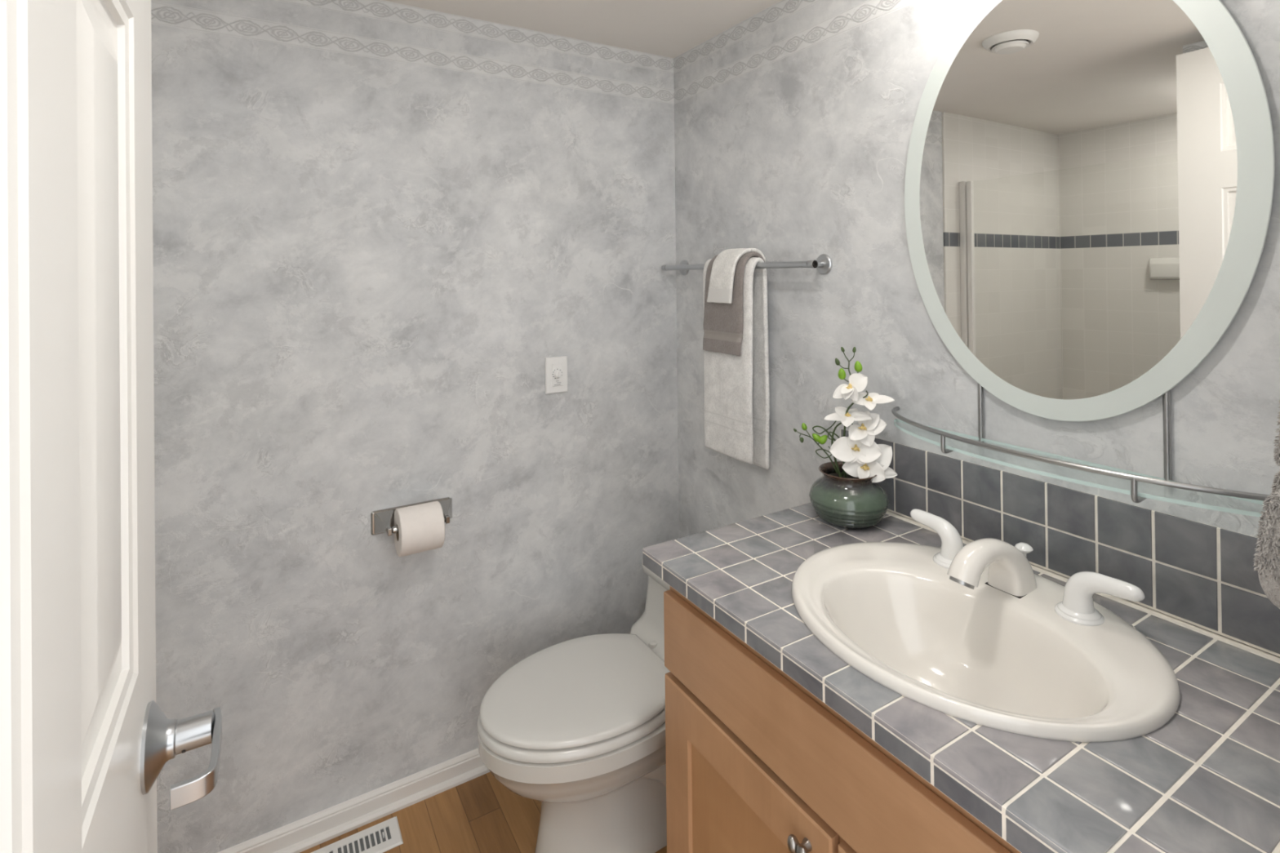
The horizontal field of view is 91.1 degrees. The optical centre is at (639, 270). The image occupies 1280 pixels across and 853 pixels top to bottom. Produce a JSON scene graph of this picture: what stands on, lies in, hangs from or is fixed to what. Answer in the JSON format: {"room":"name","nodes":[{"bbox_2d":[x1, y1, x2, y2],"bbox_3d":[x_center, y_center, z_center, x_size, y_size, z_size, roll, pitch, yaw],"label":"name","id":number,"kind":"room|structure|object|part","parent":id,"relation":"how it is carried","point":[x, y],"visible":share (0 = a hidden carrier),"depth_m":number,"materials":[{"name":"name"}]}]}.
{"room":"bathroom","nodes":[
{"label":"bathroom","id":0,"kind":"room"},
{"bbox_2d":[151,0,679,852],"bbox_3d":[-0.510,0.349,1.831,1.652,2.135,0.120,0,0,-31],"label":"wall","id":1,"kind":"structure","parent":0,"point":[377,224],"depth_m":1.66,"materials":[{"name":"paint"}]},
{"bbox_2d":[217,748,490,852],"bbox_3d":[-0.514,1.385,1.732,1.530,0.062,0.024,0,0,-31],"label":"baseboard","id":2,"kind":"structure","parent":1,"relation":"attached to","point":[299,836],"depth_m":1.62,"materials":[{"name":"white paint"}]},
{"bbox_2d":[370,497,452,536],"bbox_3d":[-0.594,0.661,1.662,0.208,0.062,0.076,0,0,-31],"label":"toilet paper holder","id":3,"kind":"object","parent":1,"relation":"attached to","point":[381,521],"visible":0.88,"depth_m":1.64,"materials":[{"name":"silver metal"}]},
{"bbox_3d":[-0.658,0.661,1.628,0.052,0.057,0.061,0,0,-31],"label":"arm","id":4,"kind":"part","parent":3,"relation":"part of","materials":[{"name":"silver metal"}]},
{"bbox_2d":[393,501,444,556],"bbox_3d":[-0.577,0.673,1.639,0.106,0.117,0.117,0,0,-31],"label":"toilet paper roll","id":5,"kind":"object","parent":3,"relation":"on","point":[421,527],"visible":0.95,"depth_m":1.60,"materials":[{"name":"paper"}]},
{"bbox_3d":[-0.529,0.660,1.706,0.052,0.057,0.061,0,0,-31],"label":"arm","id":6,"kind":"part","parent":3,"relation":"part of","materials":[{"name":"silver metal"}]},
{"bbox_2d":[545,355,567,394],"bbox_3d":[-0.249,0.318,1.901,0.071,0.109,0.027,0,0,-31],"label":"timer","id":7,"kind":"object","parent":1,"relation":"attached to","point":[556,367],"visible":1,"depth_m":1.90,"materials":[{"name":"white plastic"}]},
{"bbox_2d":[299,772,666,852],"bbox_3d":[-0.197,1.436,0.316,2.682,0.060,3.020,0,0,-31],"label":"floor","id":8,"kind":"structure","parent":0,"point":[478,815],"depth_m":1.61,"materials":[{"name":"brown wood"}]},
{"bbox_2d":[311,816,403,852],"bbox_3d":[-0.733,1.413,1.515,0.291,0.008,0.090,0,0,-31],"label":"floor vent","id":9,"kind":"object","parent":8,"relation":"in","point":[384,836],"visible":1,"depth_m":1.55,"materials":[{"name":"white metal"}]},
{"bbox_2d":[476,556,670,852],"bbox_3d":[-0.021,1.123,1.613,0.790,0.572,0.440,0,0,-31],"label":"toilet","id":10,"kind":"object","parent":8,"relation":"on","point":[575,727],"visible":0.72,"depth_m":1.46,"materials":[{"name":"ceramic"}]},
{"bbox_3d":[-0.154,1.041,1.534,0.481,0.025,0.386,0,0,-31],"label":"seat","id":11,"kind":"part","parent":10,"relation":"part of","materials":[{"name":"plastic"}]},
{"bbox_3d":[-0.080,1.232,1.576,0.647,0.355,0.384,0,0,-31],"label":"bowl","id":12,"kind":"part","parent":10,"relation":"part of","materials":[{"name":"ceramic"}]},
{"bbox_3d":[-0.154,1.018,1.535,0.470,0.020,0.376,0,0,-31],"label":"lid","id":13,"kind":"part","parent":10,"relation":"part of","materials":[{"name":"plastic"}]},
{"bbox_3d":[0.186,1.046,1.737,0.307,0.325,0.414,0,0,-31],"label":"tank","id":14,"kind":"part","parent":10,"relation":"part of","materials":[{"name":"ceramic"}]},
{"bbox_3d":[0.207,0.861,1.752,0.254,0.052,0.440,0,0,-31],"label":"tank lid","id":15,"kind":"part","parent":10,"relation":"part of","materials":[{"name":"ceramic"}]},
{"bbox_2d":[663,586,1021,852],"bbox_3d":[0.502,0.987,0.968,0.558,0.828,0.930,0,0,-31],"label":"vanity cabinet","id":16,"kind":"object","parent":8,"relation":"on","point":[757,762],"visible":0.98,"depth_m":0.98,"materials":[{"name":"brown wood"}]},
{"bbox_3d":[0.168,1.049,1.059,0.006,0.352,0.264,0,0,-31],"label":"door panel","id":17,"kind":"part","parent":16,"relation":"part of","materials":[{"name":"brown wood"}]},
{"bbox_3d":[0.166,1.049,1.058,0.017,0.512,0.424,0,0,-31],"label":"cabinet door","id":18,"kind":"part","parent":16,"relation":"part of","materials":[{"name":"brown wood"}]},
{"bbox_3d":[0.231,0.830,0.902,0.028,0.024,0.035,0,0,-31],"label":"knob","id":19,"kind":"part","parent":16,"relation":"part of","materials":[{"name":"silver metal"}]},
{"bbox_3d":[0.400,1.045,0.666,0.017,0.512,0.467,0,0,-31],"label":"cabinet door","id":20,"kind":"part","parent":16,"relation":"part of","materials":[{"name":"brown wood"}]},
{"bbox_2d":[642,502,1279,852],"bbox_3d":[0.490,0.556,0.975,0.568,0.034,0.946,0,0,-31],"label":"countertop","id":21,"kind":"structure","parent":16,"relation":"on","point":[1207,780],"depth_m":0.73,"materials":[{"name":"grey tile"}]},
{"bbox_2d":[808,461,888,528],"bbox_3d":[0.451,0.486,1.359,0.164,0.109,0.164,0,0,-31],"label":"vase","id":22,"kind":"object","parent":21,"relation":"on","point":[841,502],"visible":0.91,"depth_m":1.30,"materials":[{"name":"green ceramic"}]},
{"bbox_2d":[793,346,897,482],"bbox_3d":[0.441,0.311,1.359,0.194,0.292,0.100,-1,0,-5],"label":"orchid","id":23,"kind":"object","parent":22,"relation":"in","point":[864,458],"visible":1,"depth_m":1.34,"materials":[{"name":"white plant"}]},
{"bbox_3d":[0.389,0.399,1.380,0.059,0.087,0.067,0,0,-31],"label":"stem","id":24,"kind":"part","parent":23,"relation":"part of","materials":[{"name":"green plant"}]},
{"bbox_3d":[0.407,0.397,1.372,0.046,0.028,0.004,-1,0,18],"label":"stem","id":25,"kind":"part","parent":23,"relation":"part of","materials":[{"name":"green plant"}]},
{"bbox_3d":[0.405,0.348,1.373,0.055,0.054,0.004,-1,0,18],"label":"stem","id":26,"kind":"part","parent":23,"relation":"part of","materials":[{"name":"green plant"}]},
{"bbox_3d":[0.426,0.363,1.367,0.035,0.023,0.004,-1,0,20],"label":"stem","id":27,"kind":"part","parent":23,"relation":"part of","materials":[{"name":"green plant"}]},
{"bbox_3d":[0.432,0.387,1.363,0.032,0.125,0.007,-1,0,19],"label":"stem","id":28,"kind":"part","parent":23,"relation":"part of","materials":[{"name":"green plant"}]},
{"bbox_3d":[0.453,0.312,1.359,0.022,0.273,0.025,0,0,-31],"label":"stem","id":29,"kind":"part","parent":23,"relation":"part of","materials":[{"name":"green plant"}]},
{"bbox_2d":[791,542,1180,742],"bbox_3d":[0.491,0.607,0.970,0.465,0.168,0.530,0,0,-31],"label":"sink","id":30,"kind":"object","parent":21,"relation":"in","point":[985,655],"visible":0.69,"depth_m":0.97,"materials":[{"name":"ceramic"}]},
{"bbox_2d":[910,508,1144,626],"bbox_3d":[0.616,0.481,1.045,0.246,0.096,0.289,-1,0,9],"label":"faucet","id":31,"kind":"object","parent":30,"relation":"on","point":[1011,572],"visible":1,"depth_m":0.98,"materials":[{"name":"white ceramic"}]},
{"bbox_3d":[0.547,0.486,1.160,0.041,0.065,0.106,0,0,-31],"label":"handle","id":32,"kind":"part","parent":31,"relation":"part of","materials":[{"name":"white ceramic"}]},
{"bbox_3d":[0.565,0.480,1.015,0.188,0.094,0.057,0,0,-31],"label":"spout","id":33,"kind":"part","parent":31,"relation":"part of","materials":[{"name":"white ceramic"}]},
{"bbox_3d":[0.653,0.494,1.067,0.027,0.061,0.027,0,0,-31],"label":"lift rod","id":34,"kind":"part","parent":31,"relation":"part of","materials":[{"name":"white ceramic"}]},
{"bbox_3d":[0.684,0.483,0.930,0.041,0.066,0.106,0,0,-31],"label":"handle","id":35,"kind":"part","parent":31,"relation":"part of","materials":[{"name":"white ceramic"}]},
{"bbox_2d":[382,0,782,58],"bbox_3d":[-0.554,-0.753,0.787,2.782,0.060,1.890,0,0,-31],"label":"ceiling","id":36,"kind":"structure","parent":0,"point":[670,28],"depth_m":1.79,"materials":[{"name":"paint"}]},
{"bbox_2d":[673,0,1279,657],"bbox_3d":[0.632,0.334,1.412,0.120,2.135,1.770,0,0,-31],"label":"wall","id":37,"kind":"structure","parent":0,"point":[793,122],"depth_m":1.50,"materials":[{"name":"paint"}]},
{"bbox_2d":[661,253,831,275],"bbox_3d":[0.273,-0.012,1.822,0.069,0.051,0.673,0,0,-31],"label":"towel bar","id":38,"kind":"object","parent":37,"relation":"attached to","point":[823,264],"visible":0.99,"depth_m":1.60,"materials":[{"name":"silver metal"}]},
{"bbox_2d":[702,257,769,469],"bbox_3d":[0.270,0.254,1.786,0.073,0.583,0.224,0,0,-31],"label":"bath towel","id":39,"kind":"object","parent":38,"relation":"hanging from","point":[737,388],"visible":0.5,"depth_m":1.73,"materials":[{"name":"white fabric"}]},
{"bbox_2d":[702,252,767,355],"bbox_3d":[0.266,0.092,1.778,0.090,0.282,0.193,0,0,-31],"label":"hand towel","id":40,"kind":"object","parent":39,"relation":"hanging from","point":[723,322],"visible":0.59,"depth_m":1.74,"materials":[{"name":"grey fabric"}]},
{"bbox_2d":[706,248,765,303],"bbox_3d":[0.272,0.015,1.766,0.117,0.153,0.141,0,0,-31],"label":"washcloth","id":41,"kind":"object","parent":40,"relation":"on","point":[723,268],"visible":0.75,"depth_m":1.73,"materials":[{"name":"white fabric"}]},
{"bbox_3d":[0.252,-0.012,1.810,0.017,0.017,0.632,0,0,-31],"label":"rail","id":42,"kind":"part","parent":38,"relation":"part of","materials":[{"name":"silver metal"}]},
{"bbox_2d":[840,428,1279,657],"bbox_3d":[0.732,0.458,1.121,0.008,0.156,0.946,0,0,-31],"label":"backsplash","id":43,"kind":"structure","parent":37,"relation":"attached to","point":[1203,575],"depth_m":1.04,"materials":[{"name":"grey tile"}]},
{"bbox_2d":[891,383,1271,516],"bbox_3d":[0.682,0.121,1.068,0.139,0.440,0.680,0,0,-31],"label":"glass shelf","id":44,"kind":"object","parent":37,"relation":"attached to","point":[1136,497],"visible":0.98,"depth_m":0.97,"materials":[{"name":"glass"}]},
{"bbox_3d":[0.576,0.324,1.177,0.035,0.038,0.008,0,0,-31],"label":"rail post","id":45,"kind":"part","parent":44,"relation":"part of","materials":[{"name":"metal"}]},
{"bbox_3d":[0.663,0.119,1.226,0.010,0.433,0.010,0,0,-31],"label":"support rod","id":46,"kind":"part","parent":44,"relation":"part of","materials":[{"name":"metal"}]},
{"bbox_3d":[0.730,0.321,0.919,0.035,0.038,0.008,0,0,-31],"label":"rail post","id":47,"kind":"part","parent":44,"relation":"part of","materials":[{"name":"metal"}]},
{"bbox_3d":[0.814,0.116,0.972,0.010,0.433,0.010,0,0,-31],"label":"support rod","id":48,"kind":"part","parent":44,"relation":"part of","materials":[{"name":"metal"}]},
{"bbox_2d":[904,0,1274,422],"bbox_3d":[0.726,-0.148,1.112,0.018,0.822,0.579,0,0,-31],"label":"wall mirror","id":49,"kind":"object","parent":37,"relation":"attached to","point":[1089,184],"visible":1,"depth_m":1.05,"materials":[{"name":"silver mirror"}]},
{"bbox_3d":[0.343,0.332,0.273,1.545,2.135,0.110,0,0,-31],"label":"wall","id":50,"kind":"structure","parent":0,"visible":0},
{"bbox_2d":[0,0,222,852],"bbox_3d":[-0.314,0.365,0.359,0.096,2.059,0.711,0,0,-31],"label":"door","id":51,"kind":"structure","parent":50,"relation":"in","point":[86,741],"depth_m":0.39,"materials":[{"name":"white paint"}]},
{"bbox_3d":[-0.442,0.458,0.623,0.034,0.029,0.029,0,0,-31],"label":"lever handle","id":52,"kind":"part","parent":51,"relation":"part of","materials":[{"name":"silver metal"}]},
{"bbox_3d":[0.619,-0.062,0.530,0.158,0.186,0.041,0,0,-31],"label":"towel ring","id":53,"kind":"object","parent":50,"relation":"attached to","visible":0},
{"bbox_2d":[1253,400,1279,608],"bbox_3d":[0.617,0.108,0.572,0.203,0.360,0.070,0,0,-34],"label":"towel","id":54,"kind":"object","parent":53,"relation":"hanging from","point":[1267,560],"visible":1,"depth_m":0.53,"materials":[{"name":"grey fabric"}]}
]}

